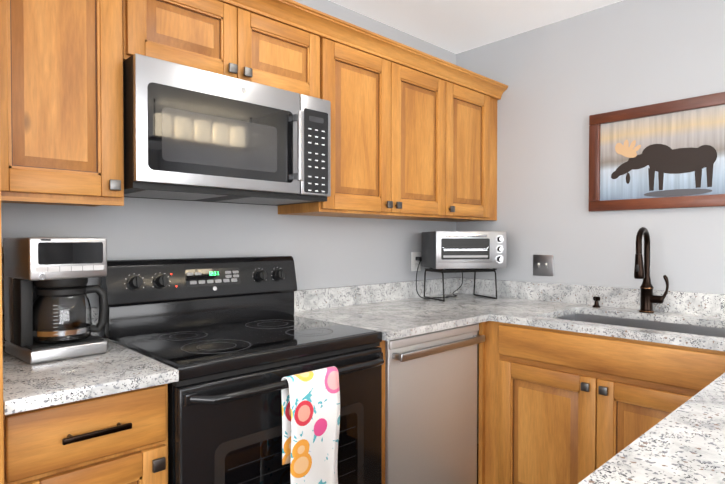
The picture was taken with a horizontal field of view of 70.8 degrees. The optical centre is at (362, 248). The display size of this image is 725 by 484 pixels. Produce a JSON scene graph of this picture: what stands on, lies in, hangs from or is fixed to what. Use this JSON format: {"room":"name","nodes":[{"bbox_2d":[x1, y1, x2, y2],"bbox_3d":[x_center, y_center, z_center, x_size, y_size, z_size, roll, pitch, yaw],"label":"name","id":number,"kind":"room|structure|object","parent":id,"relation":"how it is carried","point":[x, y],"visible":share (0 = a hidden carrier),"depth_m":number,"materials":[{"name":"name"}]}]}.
{"room":"kitchen","nodes":[
{"label":"kitchen","id":0,"kind":"room"},
{"bbox_2d":[1,0,455,337],"bbox_3d":[-1.577,0.017,1.263,6.100,2.440,0.100,-1,1,-44],"label":"wall","id":1,"kind":"structure","parent":0,"point":[325,251],"depth_m":2.25,"materials":[{"name":"paint"}]},
{"bbox_2d":[0,0,131,206],"bbox_3d":[-0.966,-0.534,1.545,0.368,0.782,0.318,-1,1,-44],"label":"upper cabinet","id":2,"kind":"object","parent":1,"relation":"attached to","point":[62,136],"depth_m":1.45,"materials":[{"name":"brown wood"}]},
{"bbox_2d":[132,0,327,99],"bbox_3d":[-0.555,-0.761,1.932,0.763,0.341,0.318,-1,1,-44],"label":"upper cabinet","id":3,"kind":"object","parent":1,"relation":"attached to","point":[281,44],"depth_m":1.83,"materials":[{"name":"brown wood"}]},
{"bbox_2d":[123,54,330,205],"bbox_3d":[-0.516,-0.385,1.897,0.756,0.400,0.428,-1,1,-44],"label":"microwave","id":4,"kind":"object","parent":3,"relation":"attached to","point":[192,134],"visible":1,"depth_m":1.71,"materials":[{"name":"silver metal"}]},
{"bbox_2d":[278,16,455,219],"bbox_3d":[0.048,-0.549,2.508,0.895,0.782,0.318,-1,1,-44],"label":"upper cabinet","id":5,"kind":"object","parent":1,"relation":"attached to","point":[413,134],"depth_m":2.35,"materials":[{"name":"brown wood"}]},
{"bbox_2d":[411,252,420,270],"bbox_3d":[0.314,0.077,2.987,0.080,0.110,0.007,-1,1,-44],"label":"outlet","id":6,"kind":"object","parent":1,"relation":"attached to","point":[414,263],"visible":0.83,"depth_m":2.98,"materials":[{"name":"white plastic"}]},
{"bbox_2d":[424,68,503,221],"bbox_3d":[0.492,-0.555,2.930,0.587,0.782,0.318,-1,1,-44],"label":"upper cabinet","id":7,"kind":"object","parent":1,"relation":"attached to","point":[477,97],"depth_m":2.85,"materials":[{"name":"brown wood"}]},
{"bbox_2d":[329,0,622,53],"bbox_3d":[0.318,-1.203,-0.749,6.100,0.060,5.600,-1,1,-44],"label":"ceiling","id":8,"kind":"structure","parent":0,"point":[456,26],"depth_m":2.68,"materials":[{"name":"paint"}]},
{"bbox_2d":[477,444,478,483],"bbox_3d":[0.318,1.297,-0.711,6.100,0.060,5.600,-1,1,-44],"label":"floor","id":9,"kind":"structure","parent":0,"point":[477,461],"depth_m":2.91,"materials":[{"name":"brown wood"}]},
{"bbox_2d":[0,143,3,483],"bbox_3d":[-0.978,0.157,1.281,0.021,2.157,0.698,-1,1,-44],"label":"pantry panel","id":10,"kind":"object","parent":9,"relation":"on","point":[1,419],"visible":1,"depth_m":1.03,"materials":[{"name":"brown wood"}]},
{"bbox_2d":[3,384,167,483],"bbox_3d":[-0.844,0.786,1.436,0.368,0.893,0.672,-1,1,-44],"label":"base cabinet","id":11,"kind":"object","parent":9,"relation":"on","point":[119,438],"visible":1,"depth_m":1.21,"materials":[{"name":"brown wood"}]},
{"bbox_2d":[101,256,383,483],"bbox_3d":[-0.370,0.635,1.760,0.772,1.187,0.696,-1,1,-44],"label":"range","id":12,"kind":"object","parent":9,"relation":"on","point":[268,387],"visible":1,"depth_m":1.63,"materials":[{"name":"black metal"}]},
{"bbox_2d":[281,366,339,483],"bbox_3d":[-0.151,0.630,1.532,0.186,0.521,0.063,-1,1,-44],"label":"towel","id":13,"kind":"object","parent":12,"relation":"hanging from","point":[311,399],"depth_m":1.51,"materials":[{"name":"fabric"}]},
{"bbox_2d":[377,340,384,483],"bbox_3d":[-0.149,0.776,2.134,0.065,0.893,0.618,-1,1,-44],"label":"panel","id":14,"kind":"object","parent":9,"relation":"on","point":[382,344],"visible":0.04,"depth_m":1.92,"materials":[{"name":"brown wood"}]},
{"bbox_2d":[385,323,484,483],"bbox_3d":[0.115,0.773,2.342,0.598,0.892,0.680,-1,1,-44],"label":"dishwasher","id":15,"kind":"object","parent":9,"relation":"on","point":[430,407],"visible":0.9,"depth_m":2.10,"materials":[{"name":"silver"}]},
{"bbox_2d":[478,321,724,483],"bbox_3d":[1.125,0.775,2.195,0.707,0.893,1.025,-1,1,-44],"label":"base cabinet","id":16,"kind":"object","parent":9,"relation":"on","point":[556,406],"visible":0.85,"depth_m":2.04,"materials":[{"name":"brown wood"}]},
{"bbox_3d":[1.087,0.793,1.010,2.396,0.893,0.646,-1,1,-44],"label":"base cabinet","id":17,"kind":"object","parent":9,"relation":"on","visible":0},
{"bbox_2d":[2,307,178,414],"bbox_3d":[-0.838,0.275,1.423,0.369,0.126,0.688,-1,1,-44],"label":"countertop","id":18,"kind":"structure","parent":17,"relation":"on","point":[26,386],"depth_m":1.25,"materials":[{"name":"stone"}]},
{"bbox_2d":[4,237,107,363],"bbox_3d":[-0.889,0.137,1.504,0.238,0.337,0.226,1,1,41],"label":"coffee maker","id":19,"kind":"object","parent":18,"relation":"on","point":[47,306],"visible":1,"depth_m":1.42,"materials":[{"name":"silver metal"}]},
{"bbox_2d":[294,281,489,340],"bbox_3d":[0.091,0.261,2.306,0.665,0.126,0.688,-1,1,-44],"label":"countertop","id":20,"kind":"structure","parent":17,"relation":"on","point":[394,309],"depth_m":2.44,"materials":[{"name":"stone"}]},
{"bbox_2d":[415,277,724,343],"bbox_3d":[0.910,0.356,2.431,0.690,0.319,1.638,-1,1,-44],"label":"countertop","id":21,"kind":"structure","parent":17,"relation":"on","point":[566,307],"depth_m":2.38,"materials":[{"name":"stone"}]},
{"bbox_2d":[416,231,506,301],"bbox_3d":[0.550,0.096,2.873,0.478,0.379,0.482,-1,1,-44],"label":"toaster oven","id":22,"kind":"object","parent":21,"relation":"on","point":[442,252],"visible":1,"depth_m":2.73,"materials":[{"name":"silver metal"}]},
{"bbox_2d":[592,296,600,307],"bbox_3d":[1.153,0.264,2.517,0.049,0.053,0.037,-1,1,-44],"label":"soap dispenser","id":23,"kind":"object","parent":21,"relation":"on","point":[596,299],"visible":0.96,"depth_m":2.51,"materials":[{"name":"black metal"}]},
{"bbox_2d":[556,313,724,337],"bbox_3d":[1.147,0.424,2.127,0.446,0.192,0.726,-1,1,-44],"label":"sink basin","id":24,"kind":"object","parent":21,"relation":"in","point":[636,321],"depth_m":2.29,"materials":[{"name":"silver metal"}]},
{"bbox_2d":[634,227,668,312],"bbox_3d":[1.277,0.100,2.275,0.199,0.389,0.121,-1,1,-44],"label":"faucet","id":25,"kind":"object","parent":21,"relation":"on","point":[648,298],"visible":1,"depth_m":2.32,"materials":[{"name":"black metal"}]},
{"bbox_2d":[578,317,724,483],"bbox_3d":[1.085,0.282,0.969,2.448,0.126,0.720,-1,1,-44],"label":"countertop","id":26,"kind":"structure","parent":17,"relation":"on","point":[684,443],"depth_m":0.82,"materials":[{"name":"stone"}]},
{"bbox_2d":[456,0,724,443],"bbox_3d":[2.527,0.016,1.301,0.100,2.440,5.500,-1,1,-44],"label":"wall","id":27,"kind":"structure","parent":0,"point":[564,79],"depth_m":2.65,"materials":[{"name":"paint"}]},
{"bbox_2d":[533,255,552,275],"bbox_3d":[0.998,0.095,2.825,0.016,0.116,0.118,-1,1,-44],"label":"switch plate","id":28,"kind":"object","parent":27,"relation":"attached to","point":[542,265],"visible":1,"depth_m":2.82,"materials":[{"name":"grey metal"}]},
{"bbox_2d":[589,92,724,211],"bbox_3d":[1.428,-0.431,2.354,0.028,0.492,0.750,-1,1,-44],"label":"framed picture","id":29,"kind":"object","parent":27,"relation":"attached to","point":[667,155],"visible":1,"depth_m":2.39,"materials":[{"name":"multicoloured paper"}]}
]}

